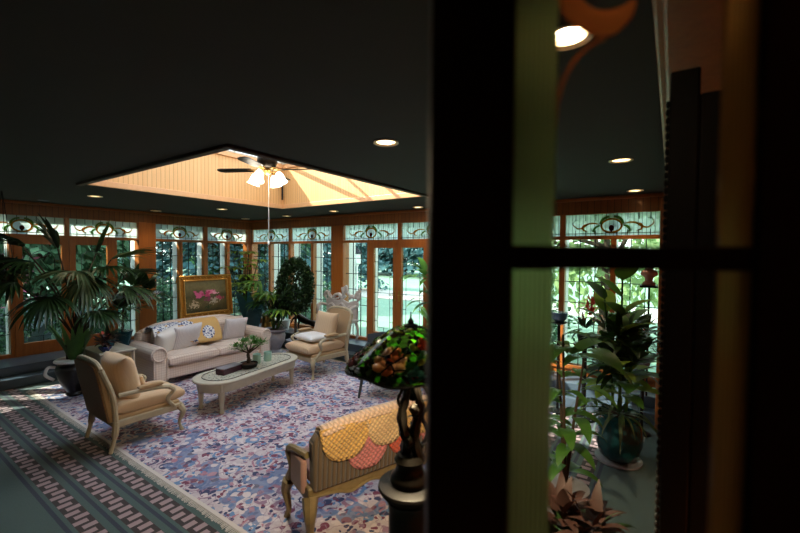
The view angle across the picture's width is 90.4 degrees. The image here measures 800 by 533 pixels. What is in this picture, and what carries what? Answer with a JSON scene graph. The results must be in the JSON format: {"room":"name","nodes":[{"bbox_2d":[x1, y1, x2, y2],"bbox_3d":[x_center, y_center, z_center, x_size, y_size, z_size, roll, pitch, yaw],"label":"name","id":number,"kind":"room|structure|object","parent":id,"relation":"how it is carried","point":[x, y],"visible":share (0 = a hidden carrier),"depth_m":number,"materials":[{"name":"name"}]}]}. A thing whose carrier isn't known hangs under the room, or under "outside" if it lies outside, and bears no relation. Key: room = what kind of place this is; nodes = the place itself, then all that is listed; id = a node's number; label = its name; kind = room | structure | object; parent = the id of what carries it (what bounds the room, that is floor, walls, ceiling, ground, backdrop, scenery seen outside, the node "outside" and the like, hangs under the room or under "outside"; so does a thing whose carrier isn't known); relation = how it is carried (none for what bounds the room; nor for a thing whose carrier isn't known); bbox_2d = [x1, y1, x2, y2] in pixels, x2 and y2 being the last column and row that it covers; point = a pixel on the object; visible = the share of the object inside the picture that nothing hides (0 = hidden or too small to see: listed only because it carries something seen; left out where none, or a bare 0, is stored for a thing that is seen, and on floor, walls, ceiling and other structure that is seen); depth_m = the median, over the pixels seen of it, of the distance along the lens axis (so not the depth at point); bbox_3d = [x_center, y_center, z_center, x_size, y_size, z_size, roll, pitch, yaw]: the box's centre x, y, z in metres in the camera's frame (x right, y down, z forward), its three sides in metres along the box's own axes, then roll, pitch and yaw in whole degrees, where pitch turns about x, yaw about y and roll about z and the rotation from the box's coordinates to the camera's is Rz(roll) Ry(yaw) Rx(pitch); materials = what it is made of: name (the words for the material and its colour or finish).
{"room":"sunroom","nodes":[
{"label":"sunroom","id":0,"kind":"room"},
{"bbox_2d":[0,199,250,335],"bbox_3d":[-6.491,0.353,7.559,0.430,3.040,8.120,2,2,34],"label":"wall","id":1,"kind":"structure","parent":0,"point":[147,221],"depth_m":8.59,"materials":[{"name":"orange wood"}]},
{"bbox_2d":[0,213,138,359],"bbox_3d":[-6.394,0.328,7.598,0.384,2.510,2.434,2,2,34],"label":"door","id":2,"kind":"structure","parent":1,"relation":"in","point":[72,232],"depth_m":7.44,"materials":[{"name":"orange wood"}]},
{"bbox_2d":[156,223,246,320],"bbox_3d":[-4.889,0.209,9.841,0.330,2.380,2.308,2,2,34],"label":"window","id":3,"kind":"structure","parent":1,"relation":"in","point":[176,234],"depth_m":9.66,"materials":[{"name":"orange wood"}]},
{"bbox_2d":[93,263,173,345],"bbox_3d":[-5.320,0.734,8.047,1.282,1.670,1.234,0,2,-24],"label":"plant","id":4,"kind":"object","parent":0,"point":[135,281],"visible":0.66,"depth_m":7.90,"materials":[{"name":"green plant"}]},
{"bbox_2d":[0,347,659,532],"bbox_3d":[-2.325,2.042,4.746,9.800,0.100,8.120,2,2,34],"label":"floor","id":5,"kind":"structure","parent":0,"point":[54,478],"depth_m":3.70,"materials":[{"name":"teal carpet"}]},
{"bbox_2d":[220,251,271,311],"bbox_3d":[-3.599,0.738,9.284,1.124,2.193,1.171,2,2,34],"label":"plant","id":6,"kind":"object","parent":5,"relation":"on","point":[240,276],"visible":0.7,"depth_m":9.19,"materials":[{"name":"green plant"}]},
{"bbox_2d":[25,349,554,532],"bbox_3d":[-1.755,1.958,5.841,6.900,0.011,4.125,2,2,34],"label":"area rug","id":7,"kind":"object","parent":5,"relation":"on","point":[233,464],"visible":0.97,"depth_m":4.48,"materials":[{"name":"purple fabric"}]},
{"bbox_2d":[0,212,168,396],"bbox_3d":[-4.798,0.559,6.026,1.497,2.723,2.781,1,2,30],"label":"fan palm","id":8,"kind":"object","parent":7,"relation":"on","point":[85,287],"visible":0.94,"depth_m":5.79,"materials":[{"name":"green plant"}]},
{"bbox_2d":[83,342,136,364],"bbox_3d":[-4.460,1.582,6.088,0.720,0.680,0.480,2,2,34],"label":"side table","id":9,"kind":"object","parent":7,"relation":"on","point":[93,352],"visible":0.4,"depth_m":6.00,"materials":[{"name":"grey paint"}]},
{"bbox_2d":[91,330,120,351],"bbox_3d":[-4.326,1.095,5.846,0.384,0.308,0.367,2,2,34],"label":"flower bowl","id":10,"kind":"object","parent":9,"relation":"on","point":[104,336],"visible":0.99,"depth_m":5.81,"materials":[{"name":"ceramic"}]},
{"bbox_2d":[98,345,111,351],"bbox_3d":[-4.332,1.210,5.834,0.170,0.080,0.170,2,2,34],"label":"bowl","id":11,"kind":"object","parent":10,"relation":"on","point":[105,347],"depth_m":5.78,"materials":[{"name":"ceramic"}]},
{"bbox_2d":[96,318,128,345],"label":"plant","id":12,"kind":"object","parent":9,"relation":"on","point":[118,329],"depth_m":6.19,"materials":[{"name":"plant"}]},
{"bbox_2d":[123,291,158,312],"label":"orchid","id":13,"kind":"object","parent":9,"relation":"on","point":[154,292],"depth_m":6.47,"materials":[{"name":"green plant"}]},
{"bbox_2d":[74,354,185,453],"bbox_3d":[-3.153,1.471,4.663,0.800,1.023,0.929,2,2,34],"label":"armchair","id":14,"kind":"object","parent":7,"relation":"on","point":[157,397],"visible":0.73,"depth_m":4.39,"materials":[{"name":"fabric"}]},
{"bbox_2d":[101,351,140,398],"bbox_3d":[-3.211,1.254,4.570,0.540,0.509,0.284,2,2,34],"label":"pillow","id":15,"kind":"object","parent":14,"relation":"on","point":[121,371],"visible":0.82,"depth_m":4.42,"materials":[{"name":"beige fabric"}]},
{"bbox_2d":[108,380,184,413],"bbox_3d":[-3.095,1.543,4.752,0.620,0.170,0.720,2,2,34],"label":"seat cushion","id":16,"kind":"object","parent":14,"relation":"on","point":[147,402],"depth_m":4.56,"materials":[{"name":"beige fabric"}]},
{"bbox_2d":[129,314,270,380],"bbox_3d":[-3.582,1.430,7.308,0.946,0.926,2.240,2,2,34],"label":"sofa","id":17,"kind":"object","parent":7,"relation":"on","point":[153,361],"visible":0.59,"depth_m":6.74,"materials":[{"name":"beige fabric"}]},
{"bbox_2d":[154,324,177,351],"bbox_3d":[-3.923,1.252,6.664,0.271,0.512,0.553,1,2,4],"label":"throw pillow","id":18,"kind":"object","parent":17,"relation":"on","point":[165,339],"visible":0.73,"depth_m":6.55,"materials":[{"name":"white fabric"}]},
{"bbox_2d":[150,329,199,344],"bbox_3d":[-3.964,1.248,7.047,0.265,0.457,0.845,2,2,34],"label":"cushion","id":19,"kind":"object","parent":17,"relation":"on","point":[152,339],"depth_m":6.70,"materials":[{"name":"beige fabric"}]},
{"bbox_2d":[144,316,222,342],"bbox_3d":[-3.833,1.168,7.085,0.475,0.413,1.161,2,2,34],"label":"throw","id":20,"kind":"object","parent":17,"relation":"on","point":[210,329],"visible":0.66,"depth_m":7.21,"materials":[{"name":"fabric"}]},
{"bbox_2d":[172,322,201,349],"bbox_3d":[-3.731,1.225,6.944,0.244,0.456,0.523,1,2,28],"label":"throw pillow","id":21,"kind":"object","parent":17,"relation":"on","point":[185,334],"visible":0.91,"depth_m":6.87,"materials":[{"name":"fabric"}]},
{"bbox_2d":[166,344,219,365],"bbox_3d":[-3.743,1.519,6.902,0.750,0.200,0.850,2,2,34],"label":"seat cushion","id":22,"kind":"object","parent":17,"relation":"on","point":[200,353],"depth_m":6.73,"materials":[{"name":"beige fabric"}]},
{"bbox_2d":[200,316,242,343],"bbox_3d":[-3.481,1.231,7.752,0.265,0.457,0.845,2,2,34],"label":"cushion","id":23,"kind":"object","parent":17,"relation":"on","point":[221,319],"depth_m":7.66,"materials":[{"name":"beige fabric"}]},
{"bbox_2d":[202,337,260,354],"bbox_3d":[-3.260,1.502,7.607,0.750,0.200,0.850,2,2,34],"label":"seat cushion","id":24,"kind":"object","parent":17,"relation":"on","point":[222,346],"depth_m":7.33,"materials":[{"name":"beige fabric"}]},
{"bbox_2d":[221,317,247,339],"bbox_3d":[-3.216,1.206,7.731,0.211,0.446,0.482,2,2,40],"label":"throw pillow","id":25,"kind":"object","parent":17,"relation":"on","point":[235,327],"visible":0.96,"depth_m":7.65,"materials":[{"name":"fabric"}]},
{"bbox_2d":[192,353,297,413],"bbox_3d":[-2.265,1.719,6.006,0.700,0.448,1.780,1,2,25],"label":"coffee table","id":26,"kind":"object","parent":7,"relation":"on","point":[208,382],"visible":0.94,"depth_m":5.55,"materials":[{"name":"grey paint"}]},
{"bbox_2d":[215,362,241,375],"bbox_3d":[-2.440,1.462,5.673,0.155,0.092,0.345,1,2,22],"label":"decorative box","id":27,"kind":"object","parent":26,"relation":"on","point":[224,370],"visible":1,"depth_m":5.60,"materials":[{"name":"paint"}]},
{"bbox_2d":[228,334,267,368],"bbox_3d":[-2.237,1.259,5.878,0.427,0.488,0.563,1,2,11],"label":"bonsai tree","id":28,"kind":"object","parent":26,"relation":"on","point":[249,364],"visible":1,"depth_m":5.85,"materials":[{"name":"green plant"}]},
{"bbox_2d":[240,360,257,368],"bbox_3d":[-2.248,1.465,5.892,0.270,0.075,0.270,2,2,34],"label":"bowl","id":29,"kind":"object","parent":28,"relation":"on","point":[251,364],"depth_m":5.83,"materials":[{"name":"ceramic"}]},
{"bbox_2d":[253,353,260,363],"bbox_3d":[-2.216,1.423,6.142,0.120,0.145,0.120,2,2,34],"label":"candle cup","id":30,"kind":"object","parent":26,"relation":"on","point":[256,356],"visible":0.8,"depth_m":6.10,"materials":[{"name":"glass"}]},
{"bbox_2d":[264,351,271,360],"bbox_3d":[-2.099,1.419,6.296,0.120,0.145,0.120,2,2,34],"label":"candle cup","id":31,"kind":"object","parent":26,"relation":"on","point":[267,354],"visible":1,"depth_m":6.25,"materials":[{"name":"glass"}]},
{"bbox_2d":[235,278,263,326],"bbox_3d":[-3.311,1.056,8.935,0.548,1.608,1.167,1,2,6],"label":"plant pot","id":32,"kind":"object","parent":7,"relation":"on","point":[254,319],"visible":0.38,"depth_m":8.85,"materials":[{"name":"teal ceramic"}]},
{"bbox_2d":[261,313,271,327],"bbox_3d":[-3.083,1.473,9.228,0.300,0.760,0.300,2,2,34],"label":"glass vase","id":33,"kind":"object","parent":7,"relation":"on","point":[263,325],"visible":0.26,"depth_m":9.11,"materials":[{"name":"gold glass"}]},
{"bbox_2d":[236,280,307,352],"bbox_3d":[-2.712,1.075,8.543,1.481,1.578,1.355,2,2,34],"label":"plant","id":34,"kind":"object","parent":7,"relation":"on","point":[277,338],"visible":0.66,"depth_m":8.41,"materials":[{"name":"green plant"}]},
{"bbox_2d":[275,257,315,350],"bbox_3d":[-2.200,0.831,8.337,0.857,2.087,0.856,2,2,34],"label":"topiary tree","id":35,"kind":"object","parent":7,"relation":"on","point":[294,264],"visible":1,"depth_m":8.13,"materials":[{"name":"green plant"}]},
{"bbox_2d":[285,306,352,379],"bbox_3d":[-1.468,1.345,7.319,0.895,1.146,1.040,2,2,41],"label":"armchair","id":36,"kind":"object","parent":7,"relation":"on","point":[325,349],"visible":0.87,"depth_m":7.11,"materials":[{"name":"fabric"}]},
{"bbox_2d":[294,331,326,341],"bbox_3d":[-1.584,1.266,7.178,0.540,0.130,0.440,2,2,42],"label":"throw pillow","id":37,"kind":"object","parent":36,"relation":"on","point":[311,336],"visible":0.88,"depth_m":7.04,"materials":[{"name":"white fabric"}]},
{"bbox_2d":[285,339,343,354],"bbox_3d":[-1.546,1.431,7.234,0.694,0.190,0.806,2,2,41],"label":"seat cushion","id":38,"kind":"object","parent":36,"relation":"on","point":[297,347],"depth_m":7.02,"materials":[{"name":"beige fabric"}]},
{"bbox_2d":[314,310,338,340],"bbox_3d":[-1.380,1.091,7.397,0.580,0.485,0.255,2,2,41],"label":"pillow","id":39,"kind":"object","parent":36,"relation":"on","point":[325,322],"visible":0.73,"depth_m":7.26,"materials":[{"name":"beige fabric"}]},
{"bbox_2d":[281,429,424,532],"bbox_3d":[-0.200,1.599,3.446,1.524,0.901,0.563,-1,2,-36],"label":"settee","id":40,"kind":"object","parent":7,"relation":"on","point":[325,476],"visible":0.44,"depth_m":2.97,"materials":[{"name":"fabric"}]},
{"bbox_2d":[303,446,309,481],"bbox_3d":[-0.231,1.564,3.488,1.340,0.170,0.400,-1,2,-36],"label":"seat cushion","id":41,"kind":"object","parent":40,"relation":"on","point":[306,448],"depth_m":3.01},
{"bbox_2d":[314,395,424,468],"bbox_3d":[-0.077,1.343,3.321,1.375,0.456,0.218,-1,2,-36],"label":"quilt","id":42,"kind":"object","parent":40,"relation":"on","point":[362,437],"visible":0.58,"depth_m":3.07,"materials":[{"name":"fabric"}]},
{"bbox_2d":[358,332,385,397],"bbox_3d":[-0.182,1.522,6.191,0.878,0.874,0.817,1,2,10],"label":"chair","id":43,"kind":"object","parent":7,"relation":"on","point":[371,336],"visible":0.06,"depth_m":6.58,"materials":[{"name":"grey paint"}]},
{"bbox_2d":[399,257,426,393],"bbox_3d":[0.531,0.912,6.123,1.076,2.099,0.912,0,2,-4],"label":"rubber plant","id":44,"kind":"object","parent":7,"relation":"on","point":[423,264],"visible":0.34,"depth_m":6.12,"materials":[{"name":"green plant"}]},
{"bbox_2d":[551,311,567,414],"bbox_3d":[2.181,1.317,5.472,0.240,1.380,0.234,2,2,34],"label":"plant stand","id":45,"kind":"object","parent":7,"relation":"on","point":[559,317],"visible":0.77,"depth_m":5.42,"materials":[{"name":"black metal"}]},
{"bbox_2d":[553,311,567,321],"bbox_3d":[2.186,0.692,5.454,0.230,0.130,0.230,2,2,34],"label":"bowl","id":46,"kind":"object","parent":45,"relation":"on","point":[558,316],"depth_m":5.38,"materials":[{"name":"blue ceramic"}]},
{"bbox_3d":[-4.158,1.042,8.282,0.506,1.666,0.840,2,2,31],"label":"easel","id":47,"kind":"object","parent":7,"relation":"on","visible":0},
{"bbox_2d":[176,274,232,318],"bbox_3d":[-3.981,0.605,8.160,0.172,0.865,1.168,2,2,31],"label":"framed painting","id":48,"kind":"object","parent":47,"relation":"on","point":[197,295],"visible":0.89,"depth_m":8.11},
{"bbox_2d":[378,469,424,532],"bbox_3d":[0.034,1.501,1.680,0.340,1.200,0.340,2,2,34],"label":"pedestal","id":49,"kind":"object","parent":5,"relation":"on","point":[406,510],"visible":0.5,"depth_m":1.58,"materials":[{"name":"black wood"}]},
{"bbox_2d":[344,312,425,492],"bbox_3d":[0.042,0.544,1.651,0.534,0.715,0.534,0,2,0],"label":"table lamp","id":50,"kind":"object","parent":49,"relation":"on","point":[395,359],"visible":0.72,"depth_m":1.57,"materials":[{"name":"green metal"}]},
{"bbox_2d":[565,291,610,422],"bbox_3d":[2.409,1.159,5.216,0.653,1.714,0.585,2,2,34],"label":"bromeliad","id":51,"kind":"object","parent":5,"relation":"on","point":[582,320],"visible":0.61,"depth_m":5.20,"materials":[{"name":"green plant"}]},
{"bbox_2d":[577,334,587,340],"bbox_3d":[2.430,0.956,5.220,0.200,0.120,0.200,2,2,34],"label":"pot","id":52,"kind":"object","parent":51,"relation":"on","point":[579,336],"depth_m":5.17,"materials":[{"name":"black wood"}]},
{"bbox_2d":[549,331,633,513],"bbox_3d":[1.338,1.282,3.069,0.753,1.579,0.761,1,2,12],"label":"plant","id":53,"kind":"object","parent":5,"relation":"on","point":[563,451],"visible":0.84,"depth_m":3.08,"materials":[{"name":"plant"}]},
{"bbox_2d":[549,473,589,513],"bbox_3d":[1.315,1.908,3.170,0.360,0.320,0.354,2,2,34],"label":"pot","id":54,"kind":"object","parent":53,"relation":"on","point":[577,485],"depth_m":3.16,"materials":[{"name":"ceramic"}]},
{"bbox_2d":[548,470,634,532],"bbox_3d":[0.859,1.549,1.870,0.586,1.108,0.588,2,2,34],"label":"plant","id":55,"kind":"object","parent":5,"relation":"on","point":[568,516],"visible":0.87,"depth_m":1.84,"materials":[{"name":"brown plant"}]},
{"bbox_2d":[424,0,799,532],"bbox_3d":[0.247,0.639,0.444,0.443,3.000,0.050,0,2,0],"label":"door","id":56,"kind":"structure","parent":5,"relation":"on","point":[493,257],"depth_m":0.40,"materials":[{"name":"black paint"}]},
{"bbox_2d":[572,270,661,470],"bbox_3d":[2.315,1.000,4.126,1.040,2.094,0.919,0,2,-9],"label":"plant","id":57,"kind":"object","parent":5,"relation":"on","point":[622,431],"visible":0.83,"depth_m":4.05,"materials":[{"name":"green plant"}]},
{"bbox_2d":[633,313,662,436],"bbox_3d":[2.906,1.285,4.824,0.534,1.493,0.505,2,2,34],"label":"flower plant","id":58,"kind":"object","parent":5,"relation":"on","point":[648,434],"visible":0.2,"depth_m":4.78,"materials":[{"name":"green plant"}]},
{"bbox_2d":[640,271,657,395],"bbox_3d":[3.242,0.938,5.200,0.200,2.170,0.202,2,2,34],"label":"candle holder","id":59,"kind":"object","parent":5,"relation":"on","point":[648,283],"visible":0.33,"depth_m":5.14,"materials":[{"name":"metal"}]},
{"bbox_2d":[640,284,657,287],"bbox_3d":[3.252,0.259,5.186,0.200,0.030,0.180,2,2,34],"label":"shelf","id":60,"kind":"object","parent":59,"relation":"attached to","point":[641,285],"depth_m":5.12,"materials":[{"name":"black metal"}]},
{"bbox_2d":[655,198,666,428],"bbox_3d":[3.413,0.601,4.817,0.480,2.870,0.100,2,2,34],"label":"trim","id":61,"kind":"structure","parent":5,"relation":"on","point":[662,201],"depth_m":4.90,"materials":[{"name":"orange wood"}]},
{"bbox_2d":[654,67,720,532],"bbox_3d":[0.920,0.790,1.103,0.359,2.670,0.111,2,2,34],"label":"carved post","id":62,"kind":"object","parent":5,"relation":"on","point":[691,152],"visible":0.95,"depth_m":1.11,"materials":[{"name":"black wood"}]},
{"bbox_2d":[0,0,665,220],"bbox_3d":[-2.300,-1.077,4.654,9.800,0.060,8.120,2,2,34],"label":"ceiling","id":63,"kind":"structure","parent":0,"point":[90,89],"depth_m":2.24,"materials":[{"name":"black paint"}]},
{"bbox_2d":[0,191,9,241],"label":"hanging basket","id":64,"kind":"object","parent":63,"relation":"hanging from","point":[1,191],"depth_m":5.80,"materials":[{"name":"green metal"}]},
{"bbox_2d":[0,244,40,284],"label":"hanging basket","id":65,"kind":"object","parent":63,"relation":"hanging from","point":[9,277],"depth_m":5.79,"materials":[{"name":"green plant"}]},
{"bbox_2d":[0,272,18,281],"bbox_3d":[-5.827,0.180,5.839,0.340,0.180,0.335,2,2,34],"label":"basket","id":66,"kind":"object","parent":65,"relation":"on","point":[5,279],"depth_m":5.77,"materials":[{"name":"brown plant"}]},
{"bbox_2d":[104,154,282,204],"bbox_3d":[-1.861,-1.520,5.567,3.430,0.780,3.360,2,2,34],"label":"skylight recess","id":67,"kind":"structure","parent":63,"relation":"attached to","point":[200,175],"depth_m":6.58,"materials":[{"name":"brown wood"}]},
{"bbox_2d":[76,144,427,197],"bbox_3d":[-1.842,-1.055,5.553,3.380,0.030,3.360,2,2,34],"label":"trim","id":68,"kind":"structure","parent":63,"relation":"attached to","point":[225,147],"depth_m":3.93,"materials":[{"name":"brown wood"}]},
{"bbox_2d":[88,151,421,208],"bbox_3d":[-1.862,-1.498,5.568,3.350,0.864,3.280,2,2,34],"label":"trim","id":69,"kind":"structure","parent":63,"relation":"attached to","point":[108,184],"depth_m":6.61,"materials":[{"name":"brown wood"}]},
{"bbox_2d":[227,150,285,164],"bbox_3d":[-1.855,-2.262,5.545,3.410,0.723,3.340,2,2,34],"label":"window","id":70,"kind":"structure","parent":69,"relation":"attached to","point":[232,151],"depth_m":7.08,"materials":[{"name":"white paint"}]},
{"bbox_2d":[217,156,310,244],"bbox_3d":[-1.862,-1.425,5.570,1.088,2.250,1.088,-1,2,-39],"label":"ceiling fan","id":71,"kind":"object","parent":70,"relation":"hanging from","point":[278,179],"visible":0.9,"depth_m":5.50,"materials":[{"name":"brown metal"}]},
{"bbox_2d":[283,166,405,204],"bbox_3d":[-1.861,-1.520,5.567,3.310,0.780,3.360,2,2,34],"label":"trim","id":72,"kind":"structure","parent":63,"relation":"attached to","point":[303,186],"depth_m":7.24,"materials":[{"name":"brown wood"}]},
{"bbox_2d":[373,139,398,146],"bbox_3d":[-0.111,-1.033,3.143,0.204,0.122,0.204,2,2,34],"label":"recessed light","id":73,"kind":"object","parent":63,"relation":"in","point":[385,142],"visible":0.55,"depth_m":3.20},
{"bbox_2d":[558,23,593,50],"bbox_3d":[0.680,-0.981,1.608,0.204,0.122,0.204,2,2,34],"label":"recessed light","id":74,"kind":"object","parent":63,"relation":"in","point":[568,34],"visible":0.4,"depth_m":1.66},
{"bbox_2d":[609,157,633,163],"bbox_3d":[2.037,-1.031,3.660,0.204,0.122,0.204,2,2,34],"label":"recessed light","id":75,"kind":"object","parent":63,"relation":"in","point":[617,160],"visible":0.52,"depth_m":3.71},
{"bbox_2d":[250,192,666,387],"bbox_3d":[0.082,0.239,8.188,9.800,2.740,0.450,2,2,34],"label":"wall","id":76,"kind":"structure","parent":0,"point":[341,253],"depth_m":8.55,"materials":[{"name":"orange wood"}]},
{"bbox_2d":[251,226,330,328],"bbox_3d":[-2.713,0.251,10.055,2.980,2.440,0.330,2,2,34],"label":"window","id":77,"kind":"structure","parent":76,"relation":"in","point":[316,236],"depth_m":9.83,"materials":[{"name":"clear glass"}]},
{"bbox_2d":[0,323,655,425],"bbox_3d":[-2.320,1.848,4.745,9.800,0.312,8.132,2,2,34],"label":"trim","id":78,"kind":"structure","parent":76,"relation":"attached to","point":[16,372],"depth_m":6.37,"materials":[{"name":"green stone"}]},
{"bbox_2d":[270,284,292,329],"bbox_3d":[-2.835,0.933,9.650,0.694,1.217,0.759,0,2,-15],"label":"flower pot","id":79,"kind":"object","parent":78,"relation":"on","point":[285,322],"visible":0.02,"depth_m":9.54,"materials":[{"name":"ceramic"}]},
{"bbox_2d":[291,314,314,328],"bbox_3d":[-2.150,1.231,9.171,0.954,0.686,0.170,1,2,24],"label":"sculpture","id":80,"kind":"object","parent":78,"relation":"on","point":[300,317],"visible":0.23,"depth_m":9.14,"materials":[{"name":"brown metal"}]},
{"bbox_2d":[316,285,360,339],"bbox_3d":[-1.368,0.996,8.686,1.105,1.184,0.375,2,2,34],"label":"carved armchair","id":81,"kind":"object","parent":78,"relation":"on","point":[331,300],"visible":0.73,"depth_m":8.69,"materials":[{"name":"wood"}]},
{"bbox_2d":[343,221,426,340],"bbox_3d":[0.041,0.365,8.138,3.014,2.510,0.384,2,2,34],"label":"door","id":82,"kind":"structure","parent":76,"relation":"in","point":[397,236],"depth_m":8.23,"materials":[{"name":"orange wood"}]},
{"bbox_2d":[552,210,660,381],"bbox_3d":[2.633,0.388,6.395,2.640,2.410,0.330,2,2,34],"label":"window","id":83,"kind":"structure","parent":76,"relation":"in","point":[613,226],"depth_m":5.99,"materials":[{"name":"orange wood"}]},
{"bbox_3d":[1.792,0.589,1.890,0.150,3.040,8.120,2,2,34],"label":"wall","id":84,"kind":"structure","parent":0,"visible":0},
{"bbox_2d":[652,0,723,171],"bbox_3d":[2.235,-0.874,2.970,0.432,0.169,5.660,2,2,34],"label":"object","id":85,"kind":"structure","parent":84,"relation":"attached to","point":[688,33],"depth_m":1.33,"materials":[{"name":"orange wood"}]},
{"label":"outside","id":86,"kind":"structure","parent":0,"visible":0},
{"bbox_2d":[172,278,657,323],"bbox_3d":[-2.947,1.405,20.620,52.163,0.025,6.227,2,2,32],"label":"driveway","id":87,"kind":"structure","parent":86,"point":[410,294],"depth_m":18.41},
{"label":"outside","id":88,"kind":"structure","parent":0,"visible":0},
{"bbox_2d":[0,264,658,377],"bbox_3d":[-3.916,1.501,20.905,110.000,0.200,110.000,2,2,34],"label":"ground","id":89,"kind":"structure","parent":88,"point":[410,283],"depth_m":14.84,"materials":[{"name":"plant"}]},
{"bbox_2d":[0,293,42,352],"bbox_3d":[-8.184,1.014,7.916,1.712,1.662,1.650,2,2,42],"label":"bush","id":90,"kind":"object","parent":89,"relation":"on","point":[2,338],"visible":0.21,"depth_m":8.07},
{"bbox_2d":[0,251,42,308],"bbox_3d":[-9.581,0.556,9.108,2.218,2.293,2.230,2,2,34],"label":"rhododendron","id":91,"kind":"object","parent":89,"relation":"on","point":[24,253],"visible":0.04,"depth_m":9.55,"materials":[{"name":"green plant"}]},
{"bbox_2d":[0,305,53,347],"bbox_3d":[-8.733,1.456,9.044,1.637,1.280,1.422,2,2,34],"label":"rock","id":92,"kind":"object","parent":89,"relation":"on","point":[39,337],"visible":0.09,"depth_m":8.84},
{"bbox_2d":[0,237,130,325],"bbox_3d":[-9.475,-1.367,10.569,5.030,6.610,5.110,2,2,36],"label":"leafy tree","id":93,"kind":"object","parent":89,"relation":"on","point":[46,261],"visible":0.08,"depth_m":10.14,"materials":[{"name":"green plant"}]},
{"bbox_2d":[31,241,128,282],"bbox_3d":[-12.232,-1.825,14.740,5.110,6.785,5.030,0,2,-16],"label":"leafy tree","id":94,"kind":"object","parent":89,"relation":"on","point":[32,245],"visible":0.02,"depth_m":14.81,"materials":[{"name":"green plant"}]},
{"bbox_2d":[42,280,128,339],"bbox_3d":[-7.151,0.989,9.062,1.650,1.662,1.712,0,2,-13],"label":"bush","id":95,"kind":"object","parent":89,"relation":"on","point":[104,281],"visible":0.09,"depth_m":8.85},
{"bbox_2d":[119,276,172,325],"bbox_3d":[-6.576,0.948,10.606,1.650,1.662,1.712,0,2,-6],"label":"bush","id":96,"kind":"object","parent":89,"relation":"on","point":[166,314],"visible":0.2,"depth_m":10.49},
{"bbox_2d":[118,243,194,272],"bbox_3d":[-24.873,-5.348,41.296,10.609,12.052,10.948,1,2,5],"label":"tree","id":97,"kind":"object","parent":89,"relation":"on","point":[159,244],"visible":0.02,"depth_m":39.25,"materials":[{"name":"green plant"}]},
{"bbox_2d":[118,241,267,321],"bbox_3d":[-6.844,-2.152,13.591,4.477,7.911,4.581,2,2,38],"label":"spruce tree","id":98,"kind":"object","parent":89,"relation":"on","point":[166,245],"visible":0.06,"depth_m":12.86,"materials":[{"name":"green plant"}]},
{"bbox_2d":[183,243,213,274],"bbox_3d":[-8.668,-1.948,19.889,5.030,6.785,5.110,0,2,-6],"label":"leafy tree","id":99,"kind":"object","parent":89,"relation":"on","point":[192,243],"visible":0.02,"depth_m":19.17,"materials":[{"name":"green plant"}]},
{"bbox_2d":[208,244,310,307],"bbox_3d":[-5.013,-2.454,14.858,4.477,8.152,4.581,0,2,-26],"label":"spruce tree","id":100,"kind":"object","parent":89,"relation":"on","point":[265,271],"visible":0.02,"depth_m":13.81,"materials":[{"name":"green plant"}]},
{"bbox_2d":[208,243,310,302],"bbox_3d":[-5.582,-1.487,15.732,5.030,6.610,5.110,0,2,-11],"label":"leafy tree","id":101,"kind":"object","parent":89,"relation":"on","point":[302,246],"visible":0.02,"depth_m":14.76,"materials":[{"name":"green plant"}]},
{"bbox_2d":[287,277,330,319],"bbox_3d":[-2.808,0.926,12.385,1.650,1.662,1.712,1,2,9],"label":"bush","id":102,"kind":"object","parent":89,"relation":"on","point":[308,315],"visible":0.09,"depth_m":12.19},
{"bbox_2d":[304,243,330,291],"bbox_3d":[-5.038,-2.421,19.796,4.581,7.911,4.477,2,2,43],"label":"spruce tree","id":103,"kind":"object","parent":89,"relation":"on","point":[324,244],"visible":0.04,"depth_m":19.87,"materials":[{"name":"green plant"}]},
{"bbox_2d":[323,243,388,290],"bbox_3d":[-2.871,-2.490,22.746,4.477,7.911,4.581,2,2,40],"label":"spruce tree","id":104,"kind":"object","parent":89,"relation":"on","point":[363,271],"visible":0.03,"depth_m":22.19,"materials":[{"name":"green plant"}]},
{"bbox_2d":[355,246,360,310],"bbox_3d":[-1.562,0.441,14.418,0.420,2.340,0.364,2,2,34],"label":"lamp post","id":105,"kind":"object","parent":89,"relation":"on","point":[358,252],"visible":0.59,"depth_m":14.34,"materials":[{"name":"white paint"}]},
{"bbox_2d":[323,245,414,273],"bbox_3d":[-3.480,-5.203,42.326,10.948,12.052,10.609,-1,2,-36],"label":"tree","id":106,"kind":"object","parent":89,"relation":"on","point":[384,255],"visible":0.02,"depth_m":40.03,"materials":[{"name":"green plant"}]},
{"bbox_2d":[355,248,422,275],"bbox_3d":[0.183,-5.114,40.108,11.164,12.065,10.645,1,2,12],"label":"tree","id":107,"kind":"object","parent":89,"relation":"on","point":[390,254],"visible":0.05,"depth_m":37.42,"materials":[{"name":"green plant"}]},
{"bbox_2d":[385,248,423,276],"bbox_3d":[3.785,-4.997,37.373,10.948,12.052,10.609,1,2,20],"label":"tree","id":108,"kind":"object","parent":89,"relation":"on","point":[406,251],"visible":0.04,"depth_m":35.75,"materials":[{"name":"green plant"}]},
{"bbox_2d":[552,292,574,344],"bbox_3d":[2.760,1.091,8.337,1.712,1.662,1.650,1,2,31],"label":"bush","id":109,"kind":"object","parent":89,"relation":"on","point":[554,336],"visible":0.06,"depth_m":7.99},
{"bbox_2d":[553,239,622,309],"bbox_3d":[3.759,-0.914,10.074,3.789,5.502,3.871,0,2,-25],"label":"tree","id":110,"kind":"object","parent":89,"relation":"on","point":[570,291],"visible":0.02,"depth_m":9.85,"materials":[{"name":"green plant"}]},
{"bbox_2d":[553,239,659,347],"bbox_3d":[4.451,-0.912,8.524,3.871,5.602,3.789,1,2,28],"label":"tree","id":111,"kind":"object","parent":89,"relation":"on","point":[605,274],"visible":0.09,"depth_m":8.40,"materials":[{"name":"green plant"}]},
{"bbox_2d":[601,239,658,308],"bbox_3d":[6.278,-0.947,8.515,3.871,5.701,3.789,0,2,-27],"label":"tree","id":112,"kind":"object","parent":89,"relation":"on","point":[656,279],"visible":0.02,"depth_m":8.68,"materials":[{"name":"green plant"}]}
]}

